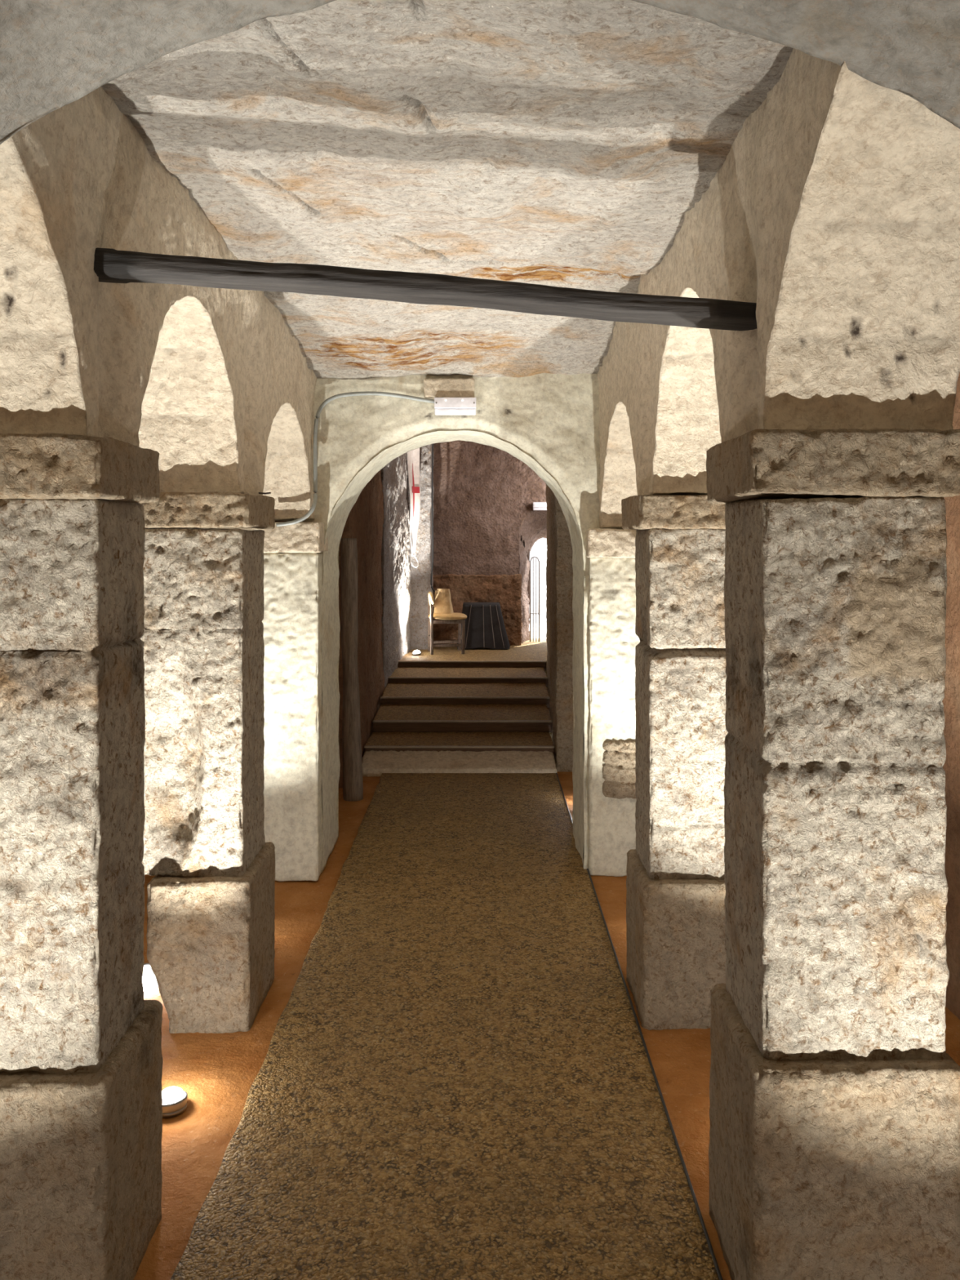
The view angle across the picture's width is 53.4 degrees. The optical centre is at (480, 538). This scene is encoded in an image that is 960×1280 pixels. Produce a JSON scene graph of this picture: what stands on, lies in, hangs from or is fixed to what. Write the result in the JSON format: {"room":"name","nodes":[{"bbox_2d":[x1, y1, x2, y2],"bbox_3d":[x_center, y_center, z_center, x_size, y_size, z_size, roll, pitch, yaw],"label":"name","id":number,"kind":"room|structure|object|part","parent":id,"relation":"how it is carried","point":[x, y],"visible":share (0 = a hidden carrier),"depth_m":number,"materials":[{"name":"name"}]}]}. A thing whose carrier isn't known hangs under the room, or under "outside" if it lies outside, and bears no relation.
{"room":"church","nodes":[
{"label":"church","id":0,"kind":"room"},
{"bbox_2d":[0,84,316,521],"bbox_3d":[-1.092,-0.578,2.576,0.496,0.971,6.355,0,0,0],"label":"wall","id":1,"kind":"structure","parent":0,"point":[215,382],"depth_m":2.44,"materials":[{"name":"stone"}]},
{"bbox_2d":[93,248,757,330],"bbox_3d":[-0.133,-0.602,2.315,1.676,0.167,0.154,0,0,-3],"label":"timber beam","id":2,"kind":"structure","parent":1,"relation":"attached to","point":[110,265],"depth_m":2.26,"materials":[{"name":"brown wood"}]},
{"bbox_2d":[208,520,288,528],"bbox_3d":[-1.797,0.126,7.999,1.219,3.471,0.225,0,0,0],"label":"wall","id":3,"kind":"structure","parent":0,"point":[275,521],"depth_m":7.90,"materials":[{"name":"beige stone"}]},
{"bbox_2d":[337,469,384,787],"bbox_3d":[-1.144,0.117,8.075,0.464,3.472,2.386,0,0,0],"label":"wall","id":4,"kind":"structure","parent":0,"point":[365,522],"depth_m":7.98,"materials":[{"name":"brown stone"}]},
{"bbox_2d":[380,452,412,688],"bbox_3d":[-1.087,0.110,10.176,0.606,3.454,2.006,0,0,0],"label":"wall","id":5,"kind":"structure","parent":0,"point":[397,587],"depth_m":9.97,"materials":[{"name":"white stone"}]},
{"bbox_2d":[407,448,420,567],"bbox_3d":[-0.757,-0.393,10.901,0.065,1.461,0.222,0,0,28],"label":"banner","id":6,"kind":"object","parent":5,"relation":"hanging from","point":[413,456],"visible":0.9,"depth_m":10.92,"materials":[{"name":"white fabric"}]},
{"bbox_2d":[409,444,434,649],"bbox_3d":[-0.883,-0.101,11.472,0.669,3.025,0.692,0,0,0],"label":"wall pier","id":7,"kind":"object","parent":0,"point":[420,575],"visible":0.12,"depth_m":11.15,"materials":[{"name":"beige stone"}]},
{"bbox_2d":[430,444,435,591],"bbox_3d":[-0.505,-0.245,11.187,0.047,1.796,0.243,0,0,28],"label":"power cable","id":8,"kind":"object","parent":7,"relation":"attached to","point":[433,589],"visible":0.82,"depth_m":11.09,"materials":[{"name":"black rubber"}]},
{"bbox_2d":[101,0,791,379],"bbox_3d":[-0.120,-0.967,3.360,1.740,0.232,3.720,0,0,0],"label":"ceiling","id":9,"kind":"structure","parent":0,"point":[569,144],"depth_m":2.47,"materials":[{"name":"beige stone"}]},
{"bbox_2d":[294,373,622,873],"bbox_3d":[-0.100,0.384,5.444,1.809,2.857,0.638,0,0,0],"label":"wall","id":10,"kind":"structure","parent":0,"point":[548,422],"depth_m":5.15,"materials":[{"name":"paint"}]},
{"bbox_2d":[275,391,434,526],"bbox_3d":[-0.657,-0.421,5.072,0.833,0.723,0.134,0,0,-11],"label":"cable conduit","id":11,"kind":"object","parent":10,"relation":"attached to","point":[326,402],"visible":1,"depth_m":5.05,"materials":[{"name":"grey metal"}]},
{"bbox_2d":[423,377,475,399],"bbox_3d":[-0.166,-0.800,5.143,0.275,0.116,0.120,0,0,0],"label":"trim","id":12,"kind":"structure","parent":10,"relation":"attached to","point":[433,388],"depth_m":5.09,"materials":[{"name":"stone"}]},
{"bbox_2d":[434,397,475,415],"bbox_3d":[-0.131,-0.701,5.080,0.222,0.089,0.069,0,0,0],"label":"emergency light","id":13,"kind":"object","parent":10,"relation":"attached to","point":[442,406],"visible":1,"depth_m":5.05,"materials":[{"name":"white plastic"}]},
{"bbox_2d":[434,408,475,415],"bbox_3d":[-0.131,-0.672,5.086,0.220,0.032,0.058,0,0,0],"label":"diffuser","id":14,"kind":"object","parent":13,"relation":"attached to","point":[438,411],"depth_m":5.06,"materials":[{"name":"white plastic"}]},
{"bbox_2d":[602,740,635,799],"bbox_3d":[0.759,1.233,5.140,0.239,0.317,0.162,0,0,0],"label":"stone block","id":15,"kind":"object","parent":10,"relation":"attached to","point":[619,775],"depth_m":5.08,"materials":[{"name":"stone"}]},
{"bbox_2d":[398,613,546,674],"bbox_3d":[1.000,1.400,13.544,6.000,0.206,6.912,0,0,0],"label":"floor","id":16,"kind":"structure","parent":0,"point":[528,651],"depth_m":10.78,"materials":[{"name":"beige stone"}]},
{"bbox_2d":[412,649,421,655],"bbox_3d":[-0.704,1.287,10.616,0.101,0.084,0.101,0,0,0],"label":"spotlight","id":17,"kind":"object","parent":16,"relation":"on","point":[416,652],"visible":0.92,"depth_m":10.58,"materials":[{"name":"metal"}]},
{"bbox_2d":[427,591,466,654],"bbox_3d":[-0.368,0.953,10.851,0.430,0.695,0.400,0,0,-8],"label":"padded chair","id":18,"kind":"object","parent":16,"relation":"on","point":[433,618],"visible":0.99,"depth_m":10.69,"materials":[{"name":"brown wood"}]},
{"bbox_3d":[-0.585,0.990,10.993,0.032,0.620,0.032,0,0,-8],"label":"leg","id":19,"kind":"part","parent":18,"relation":"part of","materials":[{"name":"brown wood"}]},
{"bbox_3d":[-0.556,0.690,10.825,0.050,0.169,0.400,0,0,-8],"label":"backrest","id":20,"kind":"part","parent":18,"relation":"part of","materials":[{"name":"beige plastic"}]},
{"bbox_3d":[-0.538,0.990,10.656,0.032,0.620,0.032,0,0,-8],"label":"leg","id":21,"kind":"part","parent":18,"relation":"part of","materials":[{"name":"brown wood"}]},
{"bbox_2d":[434,588,453,613],"bbox_3d":[-0.415,0.714,10.851,0.218,0.278,0.110,0,0,20],"label":"paper bag","id":22,"kind":"object","parent":18,"relation":"on","point":[442,605],"visible":1,"depth_m":10.81,"materials":[{"name":"brown paper"}]},
{"bbox_3d":[-0.378,0.935,10.850,0.370,0.040,0.370,0,0,-8],"label":"seat frame","id":23,"kind":"part","parent":18,"relation":"part of","materials":[{"name":"brown wood"}]},
{"bbox_3d":[-0.368,0.890,10.851,0.430,0.076,0.400,0,0,-8],"label":"seat","id":24,"kind":"part","parent":18,"relation":"part of","materials":[{"name":"beige plastic"}]},
{"bbox_3d":[-0.235,1.107,11.042,0.040,0.385,0.032,0,0,-8],"label":"leg","id":25,"kind":"part","parent":18,"relation":"part of","materials":[{"name":"brown wood"}]},
{"bbox_3d":[-0.187,1.107,10.705,0.040,0.385,0.032,0,0,-8],"label":"leg","id":26,"kind":"part","parent":18,"relation":"part of","materials":[{"name":"brown wood"}]},
{"bbox_3d":[0.020,1.040,11.320,0.395,0.520,0.300,0,0,0],"label":"draped table","id":27,"kind":"object","parent":16,"relation":"on","visible":0},
{"bbox_2d":[457,602,510,648],"bbox_3d":[0.043,1.033,11.315,0.634,0.524,0.408,0,0,0],"label":"tablecloth","id":28,"kind":"object","parent":27,"relation":"on","point":[485,627],"visible":0.81,"depth_m":11.14,"materials":[{"name":"grey fabric"}]},
{"bbox_2d":[0,0,959,142],"bbox_3d":[0.017,-0.520,1.325,2.859,1.368,0.782,0,0,0],"label":"arch","id":29,"kind":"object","parent":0,"point":[53,53],"depth_m":1.61,"materials":[{"name":"beige stone"}]},
{"bbox_2d":[432,440,546,643],"bbox_3d":[0.299,-0.119,11.925,3.218,2.976,0.706,0,0,0],"label":"wall","id":30,"kind":"structure","parent":0,"point":[486,522],"depth_m":11.60,"materials":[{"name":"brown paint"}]},
{"bbox_2d":[432,573,522,645],"bbox_3d":[-0.041,0.898,11.627,1.118,0.937,0.183,0,0,0],"label":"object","id":31,"kind":"structure","parent":30,"relation":"attached to","point":[504,589],"depth_m":11.56,"materials":[{"name":"brown stone"}]},
{"bbox_2d":[529,555,539,641],"bbox_3d":[0.687,0.761,12.000,0.130,1.077,0.020,0,0,0],"label":"metal gate","id":32,"kind":"object","parent":30,"relation":"attached to","point":[536,557],"visible":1,"depth_m":12.00,"materials":[{"name":"white metal"}]},
{"bbox_2d":[533,502,546,510],"bbox_3d":[0.749,-0.385,11.546,0.217,0.098,0.069,0,0,0],"label":"emergency light","id":33,"kind":"object","parent":30,"relation":"attached to","point":[536,505],"visible":0.66,"depth_m":11.51,"materials":[{"name":"white plastic"}]},
{"bbox_2d":[533,507,546,510],"bbox_3d":[0.749,-0.354,11.551,0.215,0.035,0.058,0,0,0],"label":"diffuser","id":34,"kind":"object","parent":33,"relation":"attached to","point":[534,508],"depth_m":11.53,"materials":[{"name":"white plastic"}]},
{"bbox_2d":[133,763,959,1279],"bbox_3d":[-0.100,1.810,2.900,4.400,0.025,10.000,0,0,0],"label":"floor","id":35,"kind":"structure","parent":0,"point":[217,1072],"depth_m":3.27,"materials":[{"name":"orange tile"}]},
{"bbox_2d":[0,433,163,1279],"bbox_3d":[-1.132,0.796,2.343,0.584,2.067,0.442,0,0,0],"label":"stone pillar","id":36,"kind":"structure","parent":35,"relation":"on","point":[81,1056],"depth_m":2.20,"materials":[{"name":"stone"}]},
{"bbox_2d":[142,963,158,991],"bbox_3d":[-1.353,1.803,3.890,0.146,0.133,0.152,0,0,0],"label":"spotlight","id":37,"kind":"object","parent":35,"relation":"on","point":[148,980],"visible":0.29,"depth_m":3.85,"materials":[{"name":"metal"}]},
{"bbox_2d":[161,1086,187,1118],"bbox_3d":[-0.980,1.787,3.025,0.102,0.085,0.103,0,0,0],"label":"spotlight","id":38,"kind":"object","parent":35,"relation":"on","point":[174,1099],"visible":0.8,"depth_m":3.00,"materials":[{"name":"metal"}]},
{"bbox_2d":[138,491,275,1033],"bbox_3d":[-1.092,0.830,3.727,0.502,2.005,0.492,0,0,0],"label":"stone pillar","id":39,"kind":"structure","parent":35,"relation":"on","point":[210,935],"depth_m":3.53,"materials":[{"name":"stone"}]},
{"bbox_2d":[258,492,271,494],"bbox_3d":[-0.830,-0.174,3.680,0.008,0.011,0.101,0,0,-37],"label":"nail","id":40,"kind":"object","parent":39,"relation":"attached to","point":[263,493],"visible":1,"depth_m":3.67,"materials":[{"name":"black metal"}]},
{"bbox_2d":[242,522,337,881],"bbox_3d":[-1.070,0.863,5.340,0.462,1.899,0.689,0,0,0],"label":"stone pillar","id":41,"kind":"structure","parent":35,"relation":"on","point":[292,621],"depth_m":5.03,"materials":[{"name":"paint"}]},
{"bbox_2d":[340,537,363,801],"bbox_3d":[-0.888,0.916,6.621,0.156,1.832,0.138,0,0,0],"label":"wooden post","id":42,"kind":"object","parent":35,"relation":"on","point":[353,782],"visible":0.98,"depth_m":6.57,"materials":[{"name":"brown wood"}]},
{"bbox_2d":[170,773,722,1279],"bbox_3d":[-0.082,1.804,3.870,1.330,0.051,6.740,0,0,0],"label":"walkway","id":43,"kind":"object","parent":35,"relation":"on","point":[456,1079],"visible":0.99,"depth_m":3.13,"materials":[{"name":"brown carpet"}]},
{"bbox_2d":[361,661,557,776],"bbox_3d":[-0.112,1.563,8.664,1.624,0.535,2.862,0,0,0],"label":"stairs","id":44,"kind":"structure","parent":35,"relation":"on","point":[432,717],"depth_m":8.15,"materials":[{"name":"stone"}]},
{"bbox_2d":[582,528,639,876],"bbox_3d":[0.796,0.879,5.372,0.454,1.864,0.662,0,0,0],"label":"stone pillar","id":45,"kind":"structure","parent":35,"relation":"on","point":[613,640],"depth_m":5.10,"materials":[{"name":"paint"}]},
{"bbox_2d":[621,494,728,1030],"bbox_3d":[0.845,0.830,3.744,0.517,2.004,0.494,0,0,0],"label":"stone pillar","id":46,"kind":"structure","parent":35,"relation":"on","point":[676,893],"depth_m":3.56,"materials":[{"name":"stone"}]},
{"bbox_2d":[706,428,959,1279],"bbox_3d":[0.850,0.791,2.350,0.490,2.080,0.468,0,0,0],"label":"stone pillar","id":47,"kind":"structure","parent":35,"relation":"on","point":[834,1146],"depth_m":2.17,"materials":[{"name":"stone"}]},
{"bbox_2d":[545,485,573,772],"bbox_3d":[0.756,0.113,8.758,0.292,3.457,2.747,0,0,1],"label":"wall","id":48,"kind":"structure","parent":0,"point":[559,615],"depth_m":7.41,"materials":[{"name":"stone"}]},
{"bbox_2d":[596,49,959,528],"bbox_3d":[0.856,-0.558,2.575,0.526,1.011,6.360,0,0,0],"label":"wall","id":49,"kind":"structure","parent":0,"point":[833,209],"depth_m":2.13,"materials":[{"name":"stone"}]},
{"bbox_2d":[942,369,959,1019],"bbox_3d":[1.924,0.425,2.924,0.280,2.874,10.175,0,0,0],"label":"wall","id":50,"kind":"structure","parent":0,"point":[951,701],"depth_m":3.63,"materials":[{"name":"beige stone"}]},
{"label":"outside","id":51,"kind":"structure","parent":0,"visible":0},
{"bbox_2d":[528,537,546,613],"bbox_3d":[1.500,0.050,16.900,7.000,2.900,0.200,0,0,0],"label":"wall","id":52,"kind":"structure","parent":51,"point":[539,549],"depth_m":16.80,"materials":[{"name":"white paint"}]}
]}

